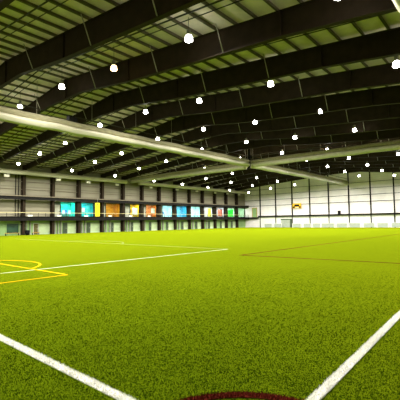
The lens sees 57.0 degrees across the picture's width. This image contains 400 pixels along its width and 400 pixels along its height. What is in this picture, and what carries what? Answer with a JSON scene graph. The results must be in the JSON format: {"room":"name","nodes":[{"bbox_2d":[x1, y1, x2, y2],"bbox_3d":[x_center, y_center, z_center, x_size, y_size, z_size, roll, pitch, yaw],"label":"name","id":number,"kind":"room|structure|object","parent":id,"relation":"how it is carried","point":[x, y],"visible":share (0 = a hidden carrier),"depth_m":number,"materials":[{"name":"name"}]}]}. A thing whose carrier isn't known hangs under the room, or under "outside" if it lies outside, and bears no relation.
{"room":"sports facility","nodes":[
{"label":"sports facility","id":0,"kind":"room"},
{"bbox_2d":[0,163,244,216],"bbox_3d":[-19.863,-0.923,82.064,0.440,9.460,105.700,-4,-5,41],"label":"wall","id":1,"kind":"structure","parent":0,"point":[35,185],"depth_m":75.25,"materials":[{"name":"metal"}]},
{"bbox_2d":[15,174,15,215],"bbox_3d":[-33.197,-0.969,66.223,0.148,8.000,0.148,1,-4,-26],"label":"downpipe","id":2,"kind":"object","parent":1,"relation":"attached to","point":[15,174],"visible":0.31,"depth_m":66.18,"materials":[{"name":"metal"}]},
{"bbox_2d":[18,174,18,215],"bbox_3d":[-32.856,-0.950,66.615,0.148,8.000,0.148,1,-4,-26],"label":"downpipe","id":3,"kind":"object","parent":1,"relation":"attached to","point":[18,174],"visible":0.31,"depth_m":66.58,"materials":[{"name":"metal"}]},
{"bbox_2d":[0,220,244,235],"bbox_3d":[-19.834,5.789,81.711,0.300,2.620,105.700,-4,-5,41],"label":"wall","id":4,"kind":"structure","parent":0,"point":[241,222],"depth_m":80.37,"materials":[{"name":"green paint"}]},
{"bbox_2d":[6,223,18,233],"bbox_3d":[-33.464,5.055,65.718,0.160,1.880,2.250,-4,-5,41],"label":"window","id":5,"kind":"structure","parent":4,"relation":"in","point":[11,228],"depth_m":65.73,"materials":[{"name":"green glass"}]},
{"bbox_2d":[33,223,37,234],"bbox_3d":[-30.728,5.408,68.858,0.140,2.120,0.940,-4,-5,41],"label":"door","id":6,"kind":"structure","parent":4,"relation":"in","point":[35,225],"depth_m":68.81,"materials":[{"name":"green paint"}]},
{"bbox_2d":[38,223,49,233],"bbox_3d":[-29.676,5.494,70.094,0.100,2.070,2.190,-4,-5,41],"label":"door","id":7,"kind":"structure","parent":4,"relation":"in","point":[43,228],"depth_m":70.08,"materials":[{"name":"paint"}]},
{"bbox_2d":[63,223,66,233],"bbox_3d":[-26.871,5.599,73.285,0.140,2.170,0.890,-4,-5,41],"label":"door","id":8,"kind":"structure","parent":4,"relation":"in","point":[64,224],"depth_m":73.23,"materials":[{"name":"green paint"}]},
{"bbox_2d":[67,223,75,233],"bbox_3d":[-25.935,5.702,74.356,0.140,2.070,1.940,-4,-5,41],"label":"door","id":9,"kind":"structure","parent":4,"relation":"in","point":[71,227],"depth_m":74.33,"materials":[{"name":"paint"}]},
{"bbox_2d":[87,222,89,232],"bbox_3d":[-23.392,5.794,77.278,0.140,2.170,0.790,-4,-5,41],"label":"door","id":10,"kind":"structure","parent":4,"relation":"in","point":[88,223],"depth_m":77.26,"materials":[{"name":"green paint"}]},
{"bbox_2d":[90,223,99,232],"bbox_3d":[-22.390,5.900,78.424,0.140,2.070,2.340,-4,-5,41],"label":"door","id":11,"kind":"structure","parent":4,"relation":"in","point":[94,227],"depth_m":78.38,"materials":[{"name":"paint"}]},
{"bbox_2d":[113,223,120,231],"bbox_3d":[-18.647,6.109,82.718,0.140,2.070,1.940,-4,-5,41],"label":"door","id":12,"kind":"structure","parent":4,"relation":"in","point":[116,226],"depth_m":82.71,"materials":[{"name":"paint"}]},
{"bbox_2d":[133,222,139,230],"bbox_3d":[-14.970,6.315,86.937,0.140,2.070,2.140,-4,-5,41],"label":"door","id":13,"kind":"structure","parent":4,"relation":"in","point":[136,225],"depth_m":86.90,"materials":[{"name":"paint"}]},
{"bbox_2d":[151,222,156,230],"bbox_3d":[-11.327,6.519,91.119,0.140,2.070,2.040,-4,-5,41],"label":"door","id":14,"kind":"structure","parent":4,"relation":"in","point":[153,224],"depth_m":90.99,"materials":[{"name":"paint"}]},
{"bbox_2d":[168,222,173,229],"bbox_3d":[-7.519,6.732,95.488,0.140,2.070,2.040,-4,-5,41],"label":"door","id":15,"kind":"structure","parent":4,"relation":"in","point":[170,224],"depth_m":95.48,"materials":[{"name":"paint"}]},
{"bbox_2d":[183,222,187,229],"bbox_3d":[-3.842,6.938,99.707,0.140,2.070,1.840,-4,-5,41],"label":"door","id":16,"kind":"structure","parent":4,"relation":"in","point":[185,224],"depth_m":99.60,"materials":[{"name":"paint"}]},
{"bbox_2d":[0,216,248,220],"bbox_3d":[-21.306,4.229,83.070,7.450,0.770,105.700,-4,-5,41],"label":"mezzanine slab","id":17,"kind":"object","parent":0,"point":[2,218],"visible":1,"depth_m":78.69,"materials":[{"name":"concrete"}]},
{"bbox_2d":[0,212,243,216],"bbox_3d":[-18.619,3.304,80.773,0.080,0.740,105.700,-4,-5,41],"label":"handrail","id":18,"kind":"object","parent":17,"relation":"on","point":[6,214],"visible":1,"depth_m":81.92,"materials":[{"name":"metal"}]},
{"bbox_2d":[61,202,199,216],"bbox_3d":[-15.186,2.647,88.897,1.800,3.070,44.080,-4,-5,41],"label":"banners","id":19,"kind":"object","parent":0,"point":[67,206],"depth_m":84.95,"materials":[{"name":"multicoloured fabric"}]},
{"bbox_2d":[132,208,137,214],"bbox_3d":[-15.526,2.670,87.699,0.075,1.650,1.650,-4,-5,41],"label":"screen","id":20,"kind":"object","parent":19,"relation":"attached to","point":[134,210],"visible":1,"depth_m":87.69,"materials":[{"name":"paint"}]},
{"bbox_2d":[55,201,223,216],"bbox_3d":[-7.074,2.996,96.610,0.300,3.050,66.700,-4,-5,41],"label":"piers","id":21,"kind":"object","parent":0,"point":[56,202],"visible":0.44,"depth_m":83.68,"materials":[{"name":"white paint"}]},
{"bbox_2d":[55,205,59,216],"bbox_3d":[-28.033,2.118,72.211,0.130,2.380,1.150,-4,-5,41],"label":"door","id":22,"kind":"structure","parent":21,"relation":"attached to","point":[57,207],"depth_m":72.24,"materials":[{"name":"grey metal"}]},
{"bbox_2d":[60,202,75,216],"bbox_3d":[-26.611,1.898,74.102,0.220,3.050,3.350,-4,-5,41],"label":"window","id":23,"kind":"structure","parent":21,"relation":"attached to","point":[60,202],"depth_m":74.52,"materials":[{"name":"metal"}]},
{"bbox_2d":[81,202,93,216],"bbox_3d":[-23.689,2.061,77.454,0.220,3.050,3.050,-4,-5,41],"label":"window","id":24,"kind":"structure","parent":21,"relation":"attached to","point":[81,202],"depth_m":76.88,"materials":[{"name":"glass"}]},
{"bbox_2d":[125,207,128,216],"bbox_3d":[-16.789,2.748,85.113,0.130,2.380,1.200,-4,-5,41],"label":"door","id":25,"kind":"structure","parent":21,"relation":"attached to","point":[126,208],"depth_m":85.08,"materials":[{"name":"grey metal"}]},
{"bbox_2d":[0,227,399,399],"bbox_3d":[5.637,5.622,59.521,80.000,0.300,106.500,-4,-5,41],"label":"floor","id":26,"kind":"structure","parent":0,"point":[59,252],"depth_m":9.30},
{"bbox_2d":[0,260,40,268],"bbox_3d":[-9.277,3.229,18.855,5.909,0.016,1.525,-4,-5,41],"label":"arc","id":27,"kind":"object","parent":26,"relation":"on","point":[0,260],"visible":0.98,"depth_m":19.47},
{"bbox_2d":[20,175,25,234],"bbox_3d":[-32.155,0.464,66.891,1.000,11.793,0.480,-4,-5,41],"label":"steel column","id":28,"kind":"structure","parent":26,"relation":"on","point":[23,178],"depth_m":66.75,"materials":[{"name":"black metal"}]},
{"bbox_2d":[0,275,64,283],"bbox_3d":[-6.727,2.823,12.507,0.110,0.012,4.780,-4,-5,41],"label":"field line","id":29,"kind":"object","parent":26,"relation":"on","point":[59,275],"visible":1,"depth_m":13.20,"materials":[{"name":"yellow paint"}]},
{"bbox_2d":[0,263,67,274],"bbox_3d":[-9.777,3.203,18.319,12.150,0.016,0.110,-4,-5,41],"label":"field line","id":30,"kind":"object","parent":26,"relation":"on","point":[0,263],"visible":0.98,"depth_m":15.77,"materials":[{"name":"yellow paint"}]},
{"bbox_2d":[50,177,54,233],"bbox_3d":[-28.504,0.668,71.080,1.000,11.793,0.480,-4,-5,41],"label":"steel column","id":31,"kind":"structure","parent":26,"relation":"on","point":[52,179],"depth_m":70.97,"materials":[{"name":"black metal"}]},
{"bbox_2d":[0,333,138,399],"bbox_3d":[-23.434,3.680,23.772,63.163,0.044,0.153,-4,-5,41],"label":"field line","id":32,"kind":"object","parent":26,"relation":"on","point":[91,382],"visible":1,"depth_m":4.93,"materials":[{"name":"white paint"}]},
{"bbox_2d":[76,175,80,232],"bbox_3d":[-24.854,0.872,75.269,1.000,11.793,0.480,-4,-5,41],"label":"steel column","id":33,"kind":"structure","parent":26,"relation":"on","point":[78,182],"depth_m":75.19,"materials":[{"name":"black metal"}]},
{"bbox_2d":[99,182,103,231],"bbox_3d":[-21.203,1.077,79.457,1.000,11.793,0.480,-4,-5,41],"label":"steel column","id":34,"kind":"structure","parent":26,"relation":"on","point":[101,222],"depth_m":79.34,"materials":[{"name":"black metal"}]},
{"bbox_2d":[0,249,226,273],"bbox_3d":[-4.146,3.207,19.498,0.100,0.012,18.730,-4,-5,41],"label":"field line","id":35,"kind":"object","parent":26,"relation":"on","point":[223,249],"visible":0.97,"depth_m":18.59,"materials":[{"name":"white paint"}]},
{"bbox_2d":[28,239,215,248],"bbox_3d":[-11.580,4.417,38.348,35.880,0.012,0.090,-4,-5,41],"label":"field line","id":36,"kind":"object","parent":26,"relation":"on","point":[28,239],"visible":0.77,"depth_m":33.60,"materials":[{"name":"white paint"}]},
{"bbox_2d":[121,184,124,231],"bbox_3d":[-17.553,1.281,83.646,1.000,11.793,0.480,-4,-5,41],"label":"steel column","id":37,"kind":"structure","parent":26,"relation":"on","point":[122,185],"depth_m":83.52,"materials":[{"name":"black metal"}]},
{"bbox_2d":[140,185,143,230],"bbox_3d":[-13.903,1.485,87.835,1.000,11.793,0.480,-4,-5,41],"label":"steel column","id":38,"kind":"structure","parent":26,"relation":"on","point":[141,186],"depth_m":87.73,"materials":[{"name":"black metal"}]},
{"bbox_2d":[157,187,160,229],"bbox_3d":[-10.252,1.689,92.024,1.000,11.793,0.480,-4,-5,41],"label":"steel column","id":39,"kind":"structure","parent":26,"relation":"on","point":[158,188],"depth_m":91.92,"materials":[{"name":"black metal"}]},
{"bbox_2d":[173,188,176,229],"bbox_3d":[-6.602,1.894,96.213,1.000,11.793,0.480,-4,-5,41],"label":"steel column","id":40,"kind":"structure","parent":26,"relation":"on","point":[174,189],"depth_m":96.10,"materials":[{"name":"black metal"}]},
{"bbox_2d":[187,189,190,228],"bbox_3d":[-2.951,2.098,100.401,1.000,11.793,0.480,-4,-5,41],"label":"steel column","id":41,"kind":"structure","parent":26,"relation":"on","point":[188,190],"depth_m":100.37,"materials":[{"name":"black metal"}]},
{"bbox_2d":[0,265,399,399],"bbox_3d":[0.772,2.680,11.741,16.452,0.024,16.400,2,-4,-40],"label":"grass","id":42,"kind":"structure","parent":26,"relation":"on","point":[167,290],"depth_m":5.92,"materials":[{"name":"green plant"}]},
{"bbox_2d":[200,190,204,228],"bbox_3d":[0.699,2.302,104.590,1.000,11.793,0.480,-4,-5,41],"label":"steel column","id":43,"kind":"structure","parent":26,"relation":"on","point":[201,191],"depth_m":104.55,"materials":[{"name":"black metal"}]},
{"bbox_2d":[213,188,216,227],"bbox_3d":[4.350,2.506,108.779,1.000,11.793,0.480,-4,-5,41],"label":"steel column","id":44,"kind":"structure","parent":26,"relation":"on","point":[214,194],"depth_m":108.60,"materials":[{"name":"black metal"}]},
{"bbox_2d":[224,192,227,227],"bbox_3d":[8.000,2.711,112.968,1.000,11.793,0.480,-4,-5,41],"label":"steel column","id":45,"kind":"structure","parent":26,"relation":"on","point":[225,194],"depth_m":112.96,"materials":[{"name":"black metal"}]},
{"bbox_2d":[235,193,238,227],"bbox_3d":[11.651,2.915,117.157,1.000,11.793,0.480,-4,-5,41],"label":"steel column","id":46,"kind":"structure","parent":26,"relation":"on","point":[236,194],"depth_m":117.07,"materials":[{"name":"black metal"}]},
{"bbox_2d":[180,389,304,399],"bbox_3d":[0.332,2.220,4.099,1.642,0.044,0.415,0,-3,-5],"label":"arc","id":47,"kind":"object","parent":26,"relation":"on","point":[213,396],"visible":1,"depth_m":4.17},
{"bbox_2d":[259,187,260,226],"bbox_3d":[19.259,2.188,117.756,0.260,13.130,0.320,-4,-5,41],"label":"wall column","id":48,"kind":"structure","parent":26,"relation":"on","point":[259,187],"depth_m":117.84,"materials":[{"name":"metal"}]},
{"bbox_2d":[274,184,276,222],"bbox_3d":[23.456,1.642,114.125,0.260,13.687,0.320,-4,-5,41],"label":"wall column","id":49,"kind":"structure","parent":26,"relation":"on","point":[274,184],"depth_m":114.01,"materials":[{"name":"metal"}]},
{"bbox_2d":[274,223,281,227],"bbox_3d":[23.711,7.723,112.093,2.720,1.300,0.120,-4,-5,41],"label":"barrier panel","id":50,"kind":"object","parent":26,"relation":"on","point":[275,224],"visible":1,"depth_m":111.91,"materials":[{"name":"plastic"}]},
{"bbox_2d":[291,181,292,222],"bbox_3d":[27.653,1.096,110.494,0.260,14.244,0.320,-4,-5,41],"label":"wall column","id":51,"kind":"structure","parent":26,"relation":"on","point":[291,181],"depth_m":110.53,"materials":[{"name":"metal"}]},
{"bbox_2d":[292,223,300,227],"bbox_3d":[28.424,7.422,108.000,2.820,1.300,0.120,-4,-5,41],"label":"barrier panel","id":52,"kind":"object","parent":26,"relation":"on","point":[293,224],"visible":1,"depth_m":108.05,"materials":[{"name":"plastic"}]},
{"bbox_2d":[303,223,310,227],"bbox_3d":[30.838,7.268,105.904,2.420,1.300,0.120,-4,-5,41],"label":"barrier panel","id":53,"kind":"object","parent":26,"relation":"on","point":[304,224],"visible":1,"depth_m":105.98,"materials":[{"name":"plastic"}]},
{"bbox_2d":[308,179,310,222],"bbox_3d":[31.851,0.550,106.862,0.260,14.801,0.320,-4,-5,41],"label":"wall column","id":54,"kind":"structure","parent":26,"relation":"on","point":[308,179],"depth_m":106.76,"materials":[{"name":"metal"}]},
{"bbox_2d":[312,223,320,227],"bbox_3d":[32.949,7.133,104.071,2.420,1.300,0.120,-4,-5,41],"label":"barrier panel","id":55,"kind":"object","parent":26,"relation":"on","point":[313,224],"visible":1,"depth_m":104.05,"materials":[{"name":"plastic"}]},
{"bbox_2d":[244,234,396,254],"bbox_3d":[16.226,4.035,37.628,0.110,0.012,41.700,-4,-5,41],"label":"field line","id":56,"kind":"object","parent":26,"relation":"on","point":[395,234],"visible":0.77,"depth_m":28.31,"materials":[{"name":"paint"}]},
{"bbox_2d":[244,255,399,263],"bbox_3d":[6.610,3.021,18.582,10.683,0.012,0.110,-3,-4,37],"label":"field line","id":57,"kind":"object","parent":26,"relation":"on","point":[244,255],"visible":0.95,"depth_m":18.75,"materials":[{"name":"paint"}]},
{"bbox_2d":[321,223,334,227],"bbox_3d":[35.400,6.977,101.942,3.720,1.300,0.120,-4,-5,41],"label":"barrier panel","id":58,"kind":"object","parent":26,"relation":"on","point":[322,224],"visible":1,"depth_m":101.96,"materials":[{"name":"plastic"}]},
{"bbox_2d":[327,175,329,222],"bbox_3d":[36.048,0.004,103.231,0.260,15.358,0.320,-4,-5,41],"label":"wall column","id":59,"kind":"structure","parent":26,"relation":"on","point":[327,175],"depth_m":103.08,"materials":[{"name":"metal"}]},
{"bbox_2d":[336,223,347,227],"bbox_3d":[38.342,6.789,99.388,3.120,1.300,0.120,-4,-5,41],"label":"barrier panel","id":60,"kind":"object","parent":26,"relation":"on","point":[337,224],"visible":1,"depth_m":99.34,"materials":[{"name":"plastic"}]},
{"bbox_2d":[347,173,349,222],"bbox_3d":[40.245,-0.542,99.600,0.260,15.915,0.320,-4,-5,41],"label":"wall column","id":61,"kind":"structure","parent":26,"relation":"on","point":[347,173],"depth_m":99.51,"materials":[{"name":"metal"}]},
{"bbox_2d":[306,311,399,399],"bbox_3d":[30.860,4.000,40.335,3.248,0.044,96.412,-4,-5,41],"label":"field line","id":62,"kind":"object","parent":26,"relation":"on","point":[318,394],"visible":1,"depth_m":5.11,"materials":[{"name":"white paint"}]},
{"bbox_2d":[349,223,360,227],"bbox_3d":[40.906,6.626,97.161,2.920,1.300,0.120,-4,-5,41],"label":"barrier panel","id":63,"kind":"object","parent":26,"relation":"on","point":[350,224],"visible":1,"depth_m":97.11,"materials":[{"name":"plastic"}]},
{"bbox_2d":[363,222,374,227],"bbox_3d":[43.583,6.455,94.836,2.820,1.300,0.120,-4,-5,41],"label":"barrier panel","id":64,"kind":"object","parent":26,"relation":"on","point":[364,224],"visible":1,"depth_m":94.77,"materials":[{"name":"plastic"}]},
{"bbox_2d":[369,172,371,227],"bbox_3d":[44.447,-0.717,95.946,0.260,15.728,0.320,-4,-5,41],"label":"wall column","id":65,"kind":"structure","parent":26,"relation":"on","point":[369,172],"depth_m":95.82,"materials":[{"name":"metal"}]},
{"bbox_2d":[377,222,388,227],"bbox_3d":[46.034,6.298,92.708,2.720,1.300,0.120,-4,-5,41],"label":"barrier panel","id":66,"kind":"object","parent":26,"relation":"on","point":[378,224],"visible":1,"depth_m":92.58,"materials":[{"name":"plastic"}]},
{"bbox_2d":[392,172,395,227],"bbox_3d":[48.651,-0.707,92.282,0.260,15.171,0.320,-4,-5,41],"label":"wall column","id":67,"kind":"structure","parent":26,"relation":"on","point":[392,172],"depth_m":92.24,"materials":[{"name":"metal"}]},
{"bbox_2d":[391,222,399,227],"bbox_3d":[48.561,6.137,90.514,2.820,1.300,0.120,-4,-5,41],"label":"barrier panel","id":68,"kind":"object","parent":26,"relation":"on","point":[392,224],"visible":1,"depth_m":90.78,"materials":[{"name":"plastic"}]},
{"bbox_2d":[0,0,399,187],"bbox_3d":[7.722,-9.050,58.420,74.000,4.333,106.500,-4,-5,41],"label":"ceiling","id":69,"kind":"structure","parent":0,"point":[30,23],"depth_m":28.00,"materials":[{"name":"metal"}]},
{"bbox_2d":[0,0,14,10],"bbox_3d":[-19.868,-9.392,26.673,73.200,5.798,1.049,-4,-5,41],"label":"roof beam","id":70,"kind":"structure","parent":69,"relation":"attached to","point":[3,3],"depth_m":18.29,"materials":[{"name":"brown metal"}]},
{"bbox_2d":[59,80,64,88],"bbox_3d":[-12.213,-10.890,32.544,0.524,2.162,0.524,-4,-5,41],"label":"lamp","id":71,"kind":"object","parent":69,"relation":"hanging from","point":[61,85],"visible":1,"depth_m":32.36,"materials":[{"name":"white glass"}]},
{"bbox_2d":[0,0,205,88],"bbox_3d":[-16.217,-9.188,30.862,73.200,5.798,1.049,-4,-5,41],"label":"roof beam","id":72,"kind":"structure","parent":69,"relation":"attached to","point":[130,16],"depth_m":23.00,"materials":[{"name":"brown metal"}]},
{"bbox_2d":[110,60,116,70],"bbox_3d":[-6.435,-10.602,27.495,0.524,1.947,0.524,-4,-5,41],"label":"lamp","id":73,"kind":"object","parent":69,"relation":"hanging from","point":[113,66],"visible":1,"depth_m":27.34,"materials":[{"name":"white glass"}]},
{"bbox_2d":[0,100,249,166],"bbox_3d":[-7.853,-8.875,45.040,1.053,4.648,48.939,-4,-5,41],"label":"curtain","id":74,"kind":"object","parent":69,"relation":"hanging from","point":[10,115],"visible":1,"depth_m":41.31,"materials":[{"name":"white fabric"}]},
{"bbox_2d":[130,150,246,182],"bbox_3d":[-3.911,-6.984,74.609,31.491,4.863,1.113,-4,-5,41],"label":"air duct","id":75,"kind":"object","parent":69,"relation":"hanging from","point":[228,167],"visible":0.91,"depth_m":72.32,"materials":[{"name":"white fabric"}]},
{"bbox_2d":[184,17,192,42],"bbox_3d":[-0.697,-10.414,22.485,0.524,1.537,0.524,-4,-5,41],"label":"lamp","id":76,"kind":"object","parent":69,"relation":"hanging from","point":[188,37],"visible":1,"depth_m":22.34,"materials":[{"name":"white glass"}]},
{"bbox_2d":[0,0,397,135],"bbox_3d":[-12.567,-8.983,35.050,73.200,5.798,1.049,-4,-5,41],"label":"roof beam","id":77,"kind":"structure","parent":69,"relation":"attached to","point":[311,15],"depth_m":23.39,"materials":[{"name":"brown metal"}]},
{"bbox_2d":[196,95,201,102],"bbox_3d":[-0.082,-10.158,34.547,0.524,2.122,0.524,-4,-5,41],"label":"lamp","id":78,"kind":"object","parent":69,"relation":"hanging from","point":[199,100],"visible":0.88,"depth_m":34.37,"materials":[{"name":"white glass"}]},
{"bbox_2d":[0,27,399,162],"bbox_3d":[-8.916,-8.779,39.239,73.200,5.798,1.049,-4,-5,41],"label":"roof beam","id":79,"kind":"structure","parent":69,"relation":"attached to","point":[385,43],"depth_m":28.80,"materials":[{"name":"brown metal"}]},
{"bbox_2d":[22,63,399,169],"bbox_3d":[-5.266,-8.575,43.428,73.200,5.798,1.049,-4,-5,41],"label":"roof beam","id":80,"kind":"structure","parent":69,"relation":"attached to","point":[384,74],"depth_m":34.75,"materials":[{"name":"brown metal"}]},
{"bbox_2d":[0,168,127,183],"bbox_3d":[-30.691,-4.981,66.279,0.887,1.226,43.200,-4,-5,41],"label":"curtain","id":81,"kind":"object","parent":80,"relation":"hanging from","point":[2,170],"visible":1,"depth_m":70.21,"materials":[{"name":"white fabric"}]},
{"bbox_2d":[51,85,399,172],"bbox_3d":[-1.615,-8.371,47.617,73.200,5.798,1.049,-4,-5,41],"label":"roof beam","id":82,"kind":"structure","parent":69,"relation":"attached to","point":[389,95],"depth_m":39.93,"materials":[{"name":"brown metal"}]},
{"bbox_2d":[77,104,399,175],"bbox_3d":[2.035,-8.166,51.806,73.200,5.798,1.049,-4,-5,41],"label":"roof beam","id":83,"kind":"structure","parent":69,"relation":"attached to","point":[391,111],"depth_m":45.59,"materials":[{"name":"brown metal"}]},
{"bbox_2d":[246,149,251,167],"bbox_3d":[8.587,-7.921,63.784,1.070,4.770,0.700,-4,-5,41],"label":"hub","id":84,"kind":"object","parent":69,"relation":"hanging from","point":[249,155],"visible":0.62,"depth_m":63.70,"materials":[{"name":"metal"}]},
{"bbox_2d":[100,118,399,177],"bbox_3d":[5.685,-7.962,55.994,73.200,5.798,1.049,-4,-5,41],"label":"roof beam","id":85,"kind":"structure","parent":69,"relation":"attached to","point":[394,123],"depth_m":51.64,"materials":[{"name":"brown metal"}]},
{"bbox_2d":[121,129,399,179],"bbox_3d":[9.336,-7.758,60.183,73.200,5.798,1.049,-4,-5,41],"label":"roof beam","id":86,"kind":"structure","parent":69,"relation":"attached to","point":[385,134],"depth_m":57.59,"materials":[{"name":"brown metal"}]},
{"bbox_2d":[267,80,273,86],"bbox_3d":[5.657,-9.969,29.537,0.524,1.712,0.524,-4,-5,41],"label":"lamp","id":87,"kind":"object","parent":69,"relation":"hanging from","point":[270,82],"visible":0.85,"depth_m":29.34,"materials":[{"name":"white glass"}]},
{"bbox_2d":[156,138,399,173],"bbox_3d":[12.986,-7.553,64.372,73.200,5.798,1.049,-4,-5,41],"label":"roof beam","id":88,"kind":"structure","parent":69,"relation":"attached to","point":[266,149],"depth_m":64.39,"materials":[{"name":"brown metal"}]},
{"bbox_2d":[157,149,399,182],"bbox_3d":[16.637,-7.349,68.561,73.200,5.798,1.049,-4,-5,41],"label":"roof beam","id":89,"kind":"structure","parent":69,"relation":"attached to","point":[293,151],"depth_m":71.47,"materials":[{"name":"brown metal"}]},
{"bbox_2d":[173,151,399,184],"bbox_3d":[20.287,-7.145,72.750,73.200,5.798,1.049,-4,-5,41],"label":"roof beam","id":90,"kind":"structure","parent":69,"relation":"attached to","point":[393,153],"depth_m":68.23,"materials":[{"name":"brown metal"}]},
{"bbox_2d":[187,156,399,185],"bbox_3d":[23.938,-6.941,76.938,73.200,5.798,1.049,-4,-5,41],"label":"roof beam","id":91,"kind":"structure","parent":69,"relation":"attached to","point":[391,158],"depth_m":79.42,"materials":[{"name":"brown metal"}]},
{"bbox_2d":[138,182,250,193],"bbox_3d":[1.138,-3.222,102.765,0.867,1.186,46.500,-4,-5,41],"label":"air duct","id":92,"kind":"object","parent":91,"relation":"hanging from","point":[139,183],"visible":0.97,"depth_m":97.45,"materials":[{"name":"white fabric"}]},
{"bbox_2d":[250,157,348,185],"bbox_3d":[24.324,-7.054,81.949,1.032,4.692,46.939,-4,-5,41],"label":"curtain","id":93,"kind":"object","parent":69,"relation":"hanging from","point":[271,168],"visible":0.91,"depth_m":77.78,"materials":[{"name":"white fabric"}]},
{"bbox_2d":[201,160,399,186],"bbox_3d":[27.588,-6.736,81.127,73.200,5.798,1.049,-4,-5,41],"label":"roof beam","id":94,"kind":"structure","parent":69,"relation":"attached to","point":[302,166],"depth_m":84.80,"materials":[{"name":"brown metal"}]},
{"bbox_2d":[213,164,399,188],"bbox_3d":[31.239,-6.532,85.316,73.200,5.798,1.049,-4,-5,41],"label":"roof beam","id":95,"kind":"structure","parent":69,"relation":"attached to","point":[379,165],"depth_m":90.43,"materials":[{"name":"brown metal"}]},
{"bbox_2d":[224,167,399,189],"bbox_3d":[34.889,-6.328,89.505,73.200,5.798,1.049,-4,-5,41],"label":"roof beam","id":96,"kind":"structure","parent":69,"relation":"attached to","point":[341,168],"depth_m":94.70,"materials":[{"name":"brown metal"}]},
{"bbox_2d":[235,170,399,190],"bbox_3d":[38.540,-6.124,93.694,73.200,5.798,1.049,-4,-5,41],"label":"roof beam","id":97,"kind":"structure","parent":69,"relation":"attached to","point":[347,171],"depth_m":103.36,"materials":[{"name":"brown metal"}]},
{"bbox_2d":[251,140,399,167],"bbox_3d":[20.381,-8.693,53.542,29.989,4.843,1.028,-4,-5,41],"label":"curtain","id":98,"kind":"object","parent":69,"relation":"hanging from","point":[395,144],"visible":1,"depth_m":54.18,"materials":[{"name":"white fabric"}]},
{"bbox_2d":[392,0,399,12],"bbox_3d":[32.380,-7.336,42.688,1.136,1.097,96.300,-4,-5,41],"label":"curtain","id":99,"kind":"object","parent":69,"relation":"hanging from","point":[396,2],"visible":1,"depth_m":15.46,"materials":[{"name":"white plastic"}]},
{"bbox_2d":[392,56,399,67],"bbox_3d":[12.532,-9.404,23.518,0.524,1.902,0.524,-4,-5,41],"label":"lamp","id":100,"kind":"object","parent":69,"relation":"hanging from","point":[396,63],"visible":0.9,"depth_m":23.36,"materials":[{"name":"white glass"}]},
{"bbox_2d":[204,207,211,216],"bbox_3d":[1.241,3.567,107.747,1.800,3.070,5.160,-4,-5,41],"label":"wall","id":101,"kind":"structure","parent":0,"point":[205,208],"depth_m":109.44,"materials":[{"name":"white paint"}]},
{"bbox_2d":[238,208,243,216],"bbox_3d":[12.192,4.179,120.313,1.800,3.070,5.160,-4,-5,41],"label":"wall","id":102,"kind":"structure","parent":0,"point":[240,210],"depth_m":122.24,"materials":[{"name":"green paint"}]},
{"bbox_2d":[245,172,399,226],"bbox_3d":[42.543,-0.873,97.919,73.800,16.320,0.460,-4,-5,41],"label":"wall","id":103,"kind":"structure","parent":0,"point":[381,182],"depth_m":102.91,"materials":[{"name":"metal"}]},
{"bbox_2d":[0,194,248,207],"bbox_3d":[-18.777,0.287,81.058,0.520,0.740,105.700,-4,-5,41],"label":"beam","id":104,"kind":"structure","parent":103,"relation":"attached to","point":[2,196],"depth_m":79.17,"materials":[{"name":"metal"}]},
{"bbox_2d":[95,199,99,215],"bbox_3d":[-21.549,1.568,77.305,0.190,3.724,1.160,-4,-5,41],"label":"hanging banner","id":105,"kind":"object","parent":104,"relation":"hanging from","point":[97,204],"visible":1,"depth_m":77.24,"materials":[{"name":"fabric"}]},
{"bbox_2d":[252,208,256,216],"bbox_3d":[17.686,4.034,119.169,1.900,3.050,0.120,-4,-5,41],"label":"door","id":106,"kind":"structure","parent":103,"relation":"in","point":[254,210],"depth_m":119.22,"materials":[{"name":"green paint"}]},
{"bbox_2d":[292,203,300,207],"bbox_3d":[28.786,1.729,109.217,2.700,1.500,0.390,-4,-5,41],"label":"scoreboard","id":107,"kind":"object","parent":103,"relation":"attached to","point":[295,205],"visible":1,"depth_m":109.11,"materials":[{"name":"metal"}]},
{"bbox_2d":[259,214,399,227],"bbox_3d":[44.536,5.503,95.698,67.900,3.280,0.119,-4,-5,41],"label":"wall","id":108,"kind":"structure","parent":0,"point":[389,218],"depth_m":101.06,"materials":[{"name":"white paint"}]},
{"bbox_2d":[281,219,291,226],"bbox_3d":[26.166,6.994,111.462,3.800,2.620,0.140,-4,-5,41],"label":"door","id":109,"kind":"structure","parent":108,"relation":"in","point":[285,222],"depth_m":111.45,"materials":[{"name":"plastic"}]},
{"bbox_3d":[8.541,3.975,116.124,1.800,3.070,5.160,-4,-5,41],"label":"wall","id":110,"kind":"structure","parent":0,"visible":0},
{"bbox_2d":[228,209,232,216],"bbox_3d":[9.636,4.078,116.572,0.075,2.450,2.700,-4,-5,41],"label":"display board","id":111,"kind":"object","parent":110,"relation":"attached to","point":[230,211],"visible":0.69,"depth_m":116.56,"materials":[{"name":"green metal"}]},
{"bbox_3d":[35.537,-2.710,33.870,0.300,12.560,105.700,-4,-5,41],"label":"wall","id":112,"kind":"structure","parent":0,"visible":0},
{"bbox_2d":[258,213,399,216],"bbox_3d":[44.182,3.657,95.426,67.900,0.380,0.370,-4,-5,41],"label":"trim","id":113,"kind":"structure","parent":112,"relation":"attached to","point":[364,213],"depth_m":101.97,"materials":[{"name":"metal"}]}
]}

